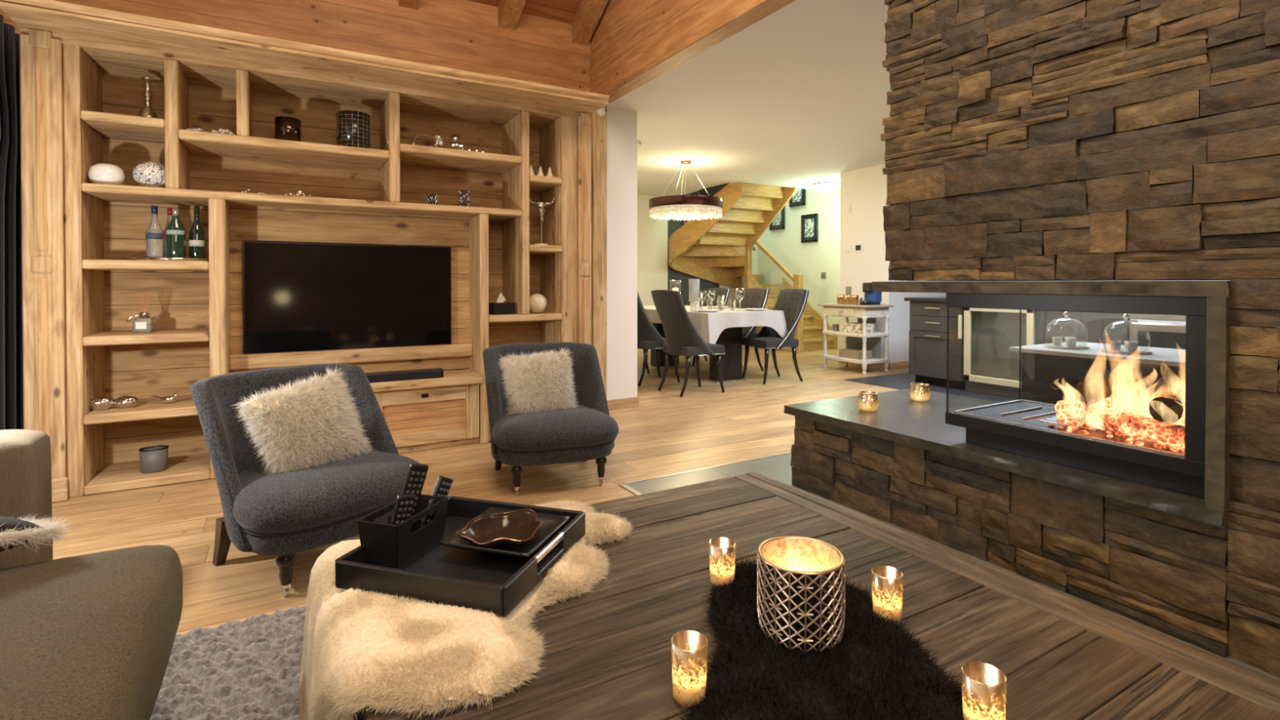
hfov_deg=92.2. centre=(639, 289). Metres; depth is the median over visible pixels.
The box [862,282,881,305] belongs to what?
coffee machine
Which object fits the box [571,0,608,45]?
beam
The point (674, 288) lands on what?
hurricane vase
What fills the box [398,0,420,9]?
beam
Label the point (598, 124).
trim
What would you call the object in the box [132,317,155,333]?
bottle
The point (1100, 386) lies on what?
log
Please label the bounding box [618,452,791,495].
trim
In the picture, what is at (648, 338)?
dining chair
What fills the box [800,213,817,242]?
framed picture
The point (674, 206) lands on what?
diffuser
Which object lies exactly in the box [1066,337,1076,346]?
cup
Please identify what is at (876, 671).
dark fur
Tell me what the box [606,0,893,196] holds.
ceiling
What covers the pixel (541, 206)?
sculpture
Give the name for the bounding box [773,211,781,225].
print
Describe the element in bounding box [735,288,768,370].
dining chair
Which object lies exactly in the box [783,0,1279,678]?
stone fireplace
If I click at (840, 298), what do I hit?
jar
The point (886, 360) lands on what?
shelf
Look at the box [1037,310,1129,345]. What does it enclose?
base unit
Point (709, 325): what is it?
tablecloth
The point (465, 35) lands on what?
wall
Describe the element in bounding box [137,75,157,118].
candlestick
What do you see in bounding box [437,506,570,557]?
square bowl
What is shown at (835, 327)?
tin
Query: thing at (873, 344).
board
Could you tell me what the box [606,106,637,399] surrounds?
wall
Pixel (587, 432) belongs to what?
slipper chair
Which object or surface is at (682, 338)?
dining chair
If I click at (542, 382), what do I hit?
cushion
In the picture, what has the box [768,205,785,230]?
framed picture
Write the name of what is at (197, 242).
liquor bottle
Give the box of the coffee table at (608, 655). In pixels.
[353,471,1279,719]
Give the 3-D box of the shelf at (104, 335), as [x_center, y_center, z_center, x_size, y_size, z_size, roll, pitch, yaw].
[-2.835,0.271,3.608,0.553,0.050,0.480,0,1,-30]
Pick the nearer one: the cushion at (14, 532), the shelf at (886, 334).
the cushion at (14, 532)
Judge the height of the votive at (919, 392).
0.096 m
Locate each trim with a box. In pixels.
[591,105,607,400]
[600,0,795,103]
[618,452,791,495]
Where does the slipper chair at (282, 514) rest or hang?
on the floor
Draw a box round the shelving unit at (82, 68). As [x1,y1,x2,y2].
[0,0,608,502]
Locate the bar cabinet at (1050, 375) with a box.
[1008,341,1185,404]
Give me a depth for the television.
4.11 m
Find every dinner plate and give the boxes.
[694,309,719,311]
[707,306,728,308]
[742,308,768,311]
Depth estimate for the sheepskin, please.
1.20 m
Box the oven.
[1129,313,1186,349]
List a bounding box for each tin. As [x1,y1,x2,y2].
[831,324,839,331]
[839,324,842,331]
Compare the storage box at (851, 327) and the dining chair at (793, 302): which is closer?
the dining chair at (793, 302)
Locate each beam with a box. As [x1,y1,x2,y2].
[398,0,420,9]
[497,0,525,30]
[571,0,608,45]
[590,0,755,93]
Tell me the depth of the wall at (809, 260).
11.05 m
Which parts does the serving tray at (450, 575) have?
handle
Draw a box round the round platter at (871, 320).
[857,317,876,324]
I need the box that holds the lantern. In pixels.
[690,291,702,308]
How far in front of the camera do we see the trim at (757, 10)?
4.03 m
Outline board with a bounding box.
[846,336,880,358]
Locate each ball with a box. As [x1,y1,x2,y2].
[132,161,164,187]
[529,293,546,313]
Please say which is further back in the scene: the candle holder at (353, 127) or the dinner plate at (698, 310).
the dinner plate at (698, 310)
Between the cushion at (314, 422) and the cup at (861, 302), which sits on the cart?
the cup at (861, 302)
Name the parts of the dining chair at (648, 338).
leg, nail trim, backrest, seat, leg, leg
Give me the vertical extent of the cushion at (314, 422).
0.523 m
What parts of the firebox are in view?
trim, frame, frame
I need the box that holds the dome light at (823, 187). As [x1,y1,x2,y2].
[813,181,839,192]
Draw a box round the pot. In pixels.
[138,444,168,473]
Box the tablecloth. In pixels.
[643,305,787,343]
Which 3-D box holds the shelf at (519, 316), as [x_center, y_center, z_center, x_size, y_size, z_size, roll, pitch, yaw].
[-0.944,0.205,4.700,0.558,0.050,0.480,0,1,-30]
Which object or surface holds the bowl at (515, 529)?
in the square bowl at (552, 523)
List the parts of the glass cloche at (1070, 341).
knob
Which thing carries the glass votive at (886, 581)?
on the coffee table at (608, 655)
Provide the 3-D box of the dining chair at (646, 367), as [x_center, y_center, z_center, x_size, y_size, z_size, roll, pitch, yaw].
[-0.267,0.522,7.762,0.654,1.071,0.518,0,1,-30]
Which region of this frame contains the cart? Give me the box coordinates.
[817,302,893,374]
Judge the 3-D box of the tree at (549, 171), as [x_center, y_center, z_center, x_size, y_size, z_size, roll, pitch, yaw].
[-0.684,-0.886,4.676,0.062,0.090,0.062,0,1,-30]
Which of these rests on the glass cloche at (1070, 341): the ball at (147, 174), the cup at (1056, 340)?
the cup at (1056, 340)
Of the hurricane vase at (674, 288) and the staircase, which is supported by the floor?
the staircase
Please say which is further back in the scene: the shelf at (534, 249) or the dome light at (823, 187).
the dome light at (823, 187)
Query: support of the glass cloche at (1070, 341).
on the bar cabinet at (1050, 375)
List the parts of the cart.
leg, drawer, leg, leg, leg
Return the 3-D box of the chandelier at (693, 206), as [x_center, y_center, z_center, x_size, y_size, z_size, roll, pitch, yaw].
[0.590,-1.278,7.926,0.950,0.745,0.950,0,1,-30]
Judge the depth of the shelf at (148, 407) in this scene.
3.44 m
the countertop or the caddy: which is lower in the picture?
the caddy
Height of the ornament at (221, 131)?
0.040 m
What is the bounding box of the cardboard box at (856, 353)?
[839,347,871,359]
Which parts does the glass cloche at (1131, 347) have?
knob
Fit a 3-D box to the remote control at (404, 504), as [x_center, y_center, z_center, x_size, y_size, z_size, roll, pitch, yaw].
[-0.601,0.586,1.541,0.068,0.153,0.043,-1,1,-42]
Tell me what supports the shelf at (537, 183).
attached to the shelving unit at (82, 68)
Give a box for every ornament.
[88,395,115,410]
[114,395,140,408]
[186,128,207,132]
[211,128,235,134]
[284,190,319,197]
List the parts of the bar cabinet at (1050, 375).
diamond pull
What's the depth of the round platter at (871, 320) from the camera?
8.02 m
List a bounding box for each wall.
[0,0,590,92]
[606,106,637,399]
[637,192,757,333]
[757,189,839,349]
[840,164,996,362]
[996,280,1230,281]
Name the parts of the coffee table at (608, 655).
leg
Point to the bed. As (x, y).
(1070, 428)
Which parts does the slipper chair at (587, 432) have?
leg, leg, seat rail, seat, leg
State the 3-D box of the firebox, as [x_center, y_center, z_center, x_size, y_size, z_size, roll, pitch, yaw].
[1.789,0.337,2.429,0.575,0.640,0.878,0,1,-30]
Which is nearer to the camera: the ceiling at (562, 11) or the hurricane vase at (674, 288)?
the ceiling at (562, 11)
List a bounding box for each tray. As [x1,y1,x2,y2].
[125,256,208,261]
[335,496,585,617]
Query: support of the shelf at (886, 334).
attached to the cart
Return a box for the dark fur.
[674,554,968,719]
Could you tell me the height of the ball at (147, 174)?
0.156 m
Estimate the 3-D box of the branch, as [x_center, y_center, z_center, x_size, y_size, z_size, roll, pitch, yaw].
[-1.389,-1.014,4.225,0.648,0.099,0.096,0,1,-30]
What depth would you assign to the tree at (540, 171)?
4.62 m
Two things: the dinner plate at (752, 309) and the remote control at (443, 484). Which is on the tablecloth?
the dinner plate at (752, 309)
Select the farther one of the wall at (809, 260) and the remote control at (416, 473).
the wall at (809, 260)
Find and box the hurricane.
[756,536,845,652]
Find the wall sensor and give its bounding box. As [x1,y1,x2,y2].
[595,106,606,116]
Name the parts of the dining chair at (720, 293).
leg, backrest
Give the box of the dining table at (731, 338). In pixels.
[650,322,747,383]
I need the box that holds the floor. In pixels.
[52,345,1018,635]
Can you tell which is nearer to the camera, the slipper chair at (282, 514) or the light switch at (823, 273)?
the slipper chair at (282, 514)
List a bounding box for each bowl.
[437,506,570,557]
[456,508,542,549]
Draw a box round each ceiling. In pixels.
[467,0,582,23]
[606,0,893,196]
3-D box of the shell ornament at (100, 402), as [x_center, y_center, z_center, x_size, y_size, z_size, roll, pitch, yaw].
[-2.997,0.630,3.427,0.132,0.075,0.104,0,1,-30]
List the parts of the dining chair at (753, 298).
seat, backrest, leg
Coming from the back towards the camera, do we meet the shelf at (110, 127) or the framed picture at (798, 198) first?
the framed picture at (798, 198)
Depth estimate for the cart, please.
7.82 m
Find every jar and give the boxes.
[836,294,844,303]
[844,294,851,304]
[851,294,858,304]
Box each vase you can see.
[88,163,124,185]
[670,281,680,293]
[688,279,699,310]
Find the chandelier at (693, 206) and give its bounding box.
[648,160,723,221]
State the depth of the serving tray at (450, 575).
1.43 m
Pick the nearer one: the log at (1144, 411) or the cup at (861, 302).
the log at (1144, 411)
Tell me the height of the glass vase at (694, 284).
0.370 m
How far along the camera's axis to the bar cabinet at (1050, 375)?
3.42 m
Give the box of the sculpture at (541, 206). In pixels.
[529,195,555,244]
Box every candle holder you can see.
[274,115,301,141]
[336,110,370,148]
[424,194,438,204]
[457,190,470,206]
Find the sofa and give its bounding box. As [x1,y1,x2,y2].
[0,429,182,719]
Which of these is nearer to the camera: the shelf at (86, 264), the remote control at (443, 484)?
the remote control at (443, 484)
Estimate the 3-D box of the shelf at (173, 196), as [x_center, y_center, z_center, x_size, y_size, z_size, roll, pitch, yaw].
[-2.024,-0.552,4.068,2.427,0.045,0.480,0,1,-30]
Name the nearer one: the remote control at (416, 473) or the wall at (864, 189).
the remote control at (416, 473)
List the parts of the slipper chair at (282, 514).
leg, leg, seat rail, seat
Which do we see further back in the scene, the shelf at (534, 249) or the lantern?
the lantern
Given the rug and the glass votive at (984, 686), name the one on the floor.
the rug
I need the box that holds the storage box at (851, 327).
[842,322,875,333]
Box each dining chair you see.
[637,291,679,386]
[645,363,649,373]
[650,289,724,397]
[692,288,730,366]
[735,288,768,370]
[742,288,808,384]
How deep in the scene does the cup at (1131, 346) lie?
3.34 m
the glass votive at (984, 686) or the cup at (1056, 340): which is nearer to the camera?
the glass votive at (984, 686)
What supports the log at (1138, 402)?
in the firebox
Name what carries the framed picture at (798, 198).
attached to the wall at (809, 260)
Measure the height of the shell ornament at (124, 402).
0.068 m
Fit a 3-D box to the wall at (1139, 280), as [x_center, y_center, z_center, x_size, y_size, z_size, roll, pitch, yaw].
[7.522,-0.276,5.668,0.100,2.700,8.500,0,1,-30]
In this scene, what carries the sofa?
on the floor
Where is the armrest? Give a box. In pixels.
[0,545,182,719]
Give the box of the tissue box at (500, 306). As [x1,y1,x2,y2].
[488,293,515,315]
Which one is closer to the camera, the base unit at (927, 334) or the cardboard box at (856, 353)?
the base unit at (927, 334)
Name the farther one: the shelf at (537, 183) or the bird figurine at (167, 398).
the shelf at (537, 183)
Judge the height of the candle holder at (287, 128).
0.160 m
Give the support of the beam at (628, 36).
attached to the wall at (465, 35)
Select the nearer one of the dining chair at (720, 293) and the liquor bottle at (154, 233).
the liquor bottle at (154, 233)
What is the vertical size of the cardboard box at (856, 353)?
0.101 m
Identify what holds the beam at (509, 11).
attached to the wall at (465, 35)
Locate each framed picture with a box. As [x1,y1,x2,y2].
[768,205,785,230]
[789,188,805,207]
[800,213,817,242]
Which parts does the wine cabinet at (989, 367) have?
handle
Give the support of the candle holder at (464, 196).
on the shelving unit at (82, 68)
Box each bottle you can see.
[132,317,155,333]
[146,205,164,257]
[163,207,172,257]
[165,208,186,257]
[188,205,205,258]
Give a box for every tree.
[528,164,534,175]
[537,166,544,176]
[546,166,553,177]
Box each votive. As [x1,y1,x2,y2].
[671,630,707,706]
[708,537,735,586]
[857,391,879,411]
[871,565,903,623]
[909,382,929,401]
[961,661,1007,719]
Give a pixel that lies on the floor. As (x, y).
(668, 433)
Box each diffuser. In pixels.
[126,291,155,333]
[657,204,719,212]
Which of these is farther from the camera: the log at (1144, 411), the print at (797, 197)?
the print at (797, 197)
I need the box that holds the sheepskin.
[297,497,635,719]
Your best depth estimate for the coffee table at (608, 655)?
1.31 m
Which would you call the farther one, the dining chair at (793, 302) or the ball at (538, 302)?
the dining chair at (793, 302)
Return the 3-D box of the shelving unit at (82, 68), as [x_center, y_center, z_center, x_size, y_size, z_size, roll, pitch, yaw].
[-1.841,-0.156,4.062,3.215,2.492,0.910,0,1,-30]
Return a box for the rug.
[150,604,362,719]
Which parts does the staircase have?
tinted panel, newel post, handrail, newel post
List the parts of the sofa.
arm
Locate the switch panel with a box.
[845,286,851,295]
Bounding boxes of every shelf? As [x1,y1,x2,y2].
[80,110,164,142]
[80,182,522,221]
[81,259,208,271]
[82,327,209,346]
[83,395,197,424]
[84,452,210,495]
[178,128,389,169]
[400,143,521,173]
[488,311,562,322]
[529,174,561,191]
[529,244,562,254]
[822,330,889,337]
[822,354,889,364]
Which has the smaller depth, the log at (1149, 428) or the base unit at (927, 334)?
the log at (1149, 428)
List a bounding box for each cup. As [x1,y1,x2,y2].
[859,300,869,305]
[1052,337,1062,345]
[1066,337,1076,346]
[1110,340,1121,350]
[1124,340,1135,349]
[1126,342,1138,351]
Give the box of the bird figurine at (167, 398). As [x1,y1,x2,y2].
[151,393,179,402]
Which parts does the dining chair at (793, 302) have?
leg, leg, nail trim, seat, leg, backrest, nail trim, leg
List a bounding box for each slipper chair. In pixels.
[190,363,419,597]
[482,342,618,495]
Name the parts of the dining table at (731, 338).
panel leg, panel leg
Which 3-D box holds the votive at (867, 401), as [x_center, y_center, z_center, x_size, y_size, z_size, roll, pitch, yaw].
[1.224,0.600,3.307,0.108,0.096,0.108,0,1,-30]
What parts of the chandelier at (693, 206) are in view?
lamp shade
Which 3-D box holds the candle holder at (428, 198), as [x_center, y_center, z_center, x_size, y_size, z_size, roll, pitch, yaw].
[-1.444,-0.615,4.264,0.091,0.076,0.091,0,1,-30]
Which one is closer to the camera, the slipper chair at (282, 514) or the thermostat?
the slipper chair at (282, 514)
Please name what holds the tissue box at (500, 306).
on the shelving unit at (82, 68)
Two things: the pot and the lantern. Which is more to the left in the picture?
the pot
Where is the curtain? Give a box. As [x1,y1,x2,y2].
[0,13,23,430]
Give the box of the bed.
[1048,422,1184,452]
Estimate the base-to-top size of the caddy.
0.115 m
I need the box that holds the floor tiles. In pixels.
[626,453,1279,680]
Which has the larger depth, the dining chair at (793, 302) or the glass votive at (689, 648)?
the dining chair at (793, 302)
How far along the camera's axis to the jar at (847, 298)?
7.92 m
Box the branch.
[386,133,484,152]
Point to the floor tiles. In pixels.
(778, 468)
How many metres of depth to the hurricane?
1.20 m
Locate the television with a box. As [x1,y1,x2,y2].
[242,240,451,354]
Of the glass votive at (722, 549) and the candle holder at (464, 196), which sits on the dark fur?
the glass votive at (722, 549)
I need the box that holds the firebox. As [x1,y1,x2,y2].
[945,293,1275,497]
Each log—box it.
[1054,393,1115,426]
[1075,369,1128,404]
[1083,404,1185,450]
[1106,402,1185,426]
[1117,397,1185,416]
[1148,376,1185,423]
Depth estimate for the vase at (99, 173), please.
3.35 m
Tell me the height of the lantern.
0.210 m
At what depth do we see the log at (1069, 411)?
2.37 m
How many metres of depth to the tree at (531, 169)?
4.59 m
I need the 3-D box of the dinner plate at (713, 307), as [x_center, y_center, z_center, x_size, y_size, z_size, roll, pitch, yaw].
[0.999,0.228,7.912,0.290,0.019,0.290,0,1,-30]
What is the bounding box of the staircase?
[669,181,836,352]
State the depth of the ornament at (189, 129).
3.54 m
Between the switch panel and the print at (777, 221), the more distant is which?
the print at (777, 221)
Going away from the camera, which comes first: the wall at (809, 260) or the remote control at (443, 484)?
the remote control at (443, 484)
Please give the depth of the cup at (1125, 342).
3.42 m
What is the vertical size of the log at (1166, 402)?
0.125 m
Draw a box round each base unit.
[908,301,965,390]
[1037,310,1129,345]
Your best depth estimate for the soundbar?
4.04 m
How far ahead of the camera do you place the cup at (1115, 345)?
3.40 m
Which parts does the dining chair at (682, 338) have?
leg, backrest, leg, seat, nail trim, leg, leg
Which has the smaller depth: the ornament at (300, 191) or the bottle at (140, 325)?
the bottle at (140, 325)
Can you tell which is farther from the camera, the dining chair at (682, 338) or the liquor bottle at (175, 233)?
the dining chair at (682, 338)
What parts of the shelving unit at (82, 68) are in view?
panel, cornice, panel, niche panel, niche rail, door, rail, finger pull, rail, panel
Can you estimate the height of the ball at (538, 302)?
0.150 m
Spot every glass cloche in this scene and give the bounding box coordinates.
[1043,311,1089,349]
[1099,313,1152,355]
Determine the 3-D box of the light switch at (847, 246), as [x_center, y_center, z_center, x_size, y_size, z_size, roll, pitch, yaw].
[2.914,-0.577,8.628,0.017,0.100,0.090,0,1,-30]
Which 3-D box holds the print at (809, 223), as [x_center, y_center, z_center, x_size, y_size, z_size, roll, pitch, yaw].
[3.044,-1.103,11.074,0.005,0.330,0.215,0,1,-30]
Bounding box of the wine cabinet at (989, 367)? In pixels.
[958,307,1038,398]
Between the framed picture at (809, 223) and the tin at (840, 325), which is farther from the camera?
the framed picture at (809, 223)
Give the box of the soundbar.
[364,368,443,382]
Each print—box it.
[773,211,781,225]
[792,188,801,202]
[804,218,813,237]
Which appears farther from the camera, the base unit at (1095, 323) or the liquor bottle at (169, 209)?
the base unit at (1095, 323)
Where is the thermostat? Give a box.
[853,243,862,252]
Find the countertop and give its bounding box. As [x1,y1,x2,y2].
[904,297,1277,310]
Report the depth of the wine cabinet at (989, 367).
6.20 m
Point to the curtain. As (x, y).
(11, 386)
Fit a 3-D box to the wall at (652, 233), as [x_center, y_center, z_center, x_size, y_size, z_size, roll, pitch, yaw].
[0.035,-1.483,11.044,5.520,5.000,0.120,0,1,-30]
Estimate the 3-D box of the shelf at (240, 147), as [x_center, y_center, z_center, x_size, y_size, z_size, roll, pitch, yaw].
[-2.232,-0.881,3.945,1.110,0.052,0.480,0,1,-30]
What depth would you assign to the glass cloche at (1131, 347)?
3.38 m
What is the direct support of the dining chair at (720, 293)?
on the floor
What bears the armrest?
on the sofa
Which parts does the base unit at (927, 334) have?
frame, drawer, drawer, door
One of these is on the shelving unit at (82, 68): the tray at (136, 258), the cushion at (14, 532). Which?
the tray at (136, 258)
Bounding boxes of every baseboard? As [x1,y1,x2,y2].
[607,396,639,409]
[838,360,908,369]
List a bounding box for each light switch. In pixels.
[821,271,826,278]
[845,244,850,252]
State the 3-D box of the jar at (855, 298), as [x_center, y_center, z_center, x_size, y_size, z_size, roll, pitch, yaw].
[2.741,0.130,7.854,0.094,0.120,0.094,0,1,-30]
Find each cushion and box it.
[0,512,75,554]
[232,360,375,475]
[497,346,581,414]
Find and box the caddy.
[356,493,448,569]
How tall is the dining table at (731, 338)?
0.806 m
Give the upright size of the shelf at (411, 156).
0.052 m
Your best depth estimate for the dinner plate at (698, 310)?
6.81 m
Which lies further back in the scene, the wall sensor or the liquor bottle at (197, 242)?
the wall sensor
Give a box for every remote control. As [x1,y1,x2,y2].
[390,493,415,524]
[400,462,428,517]
[422,475,453,526]

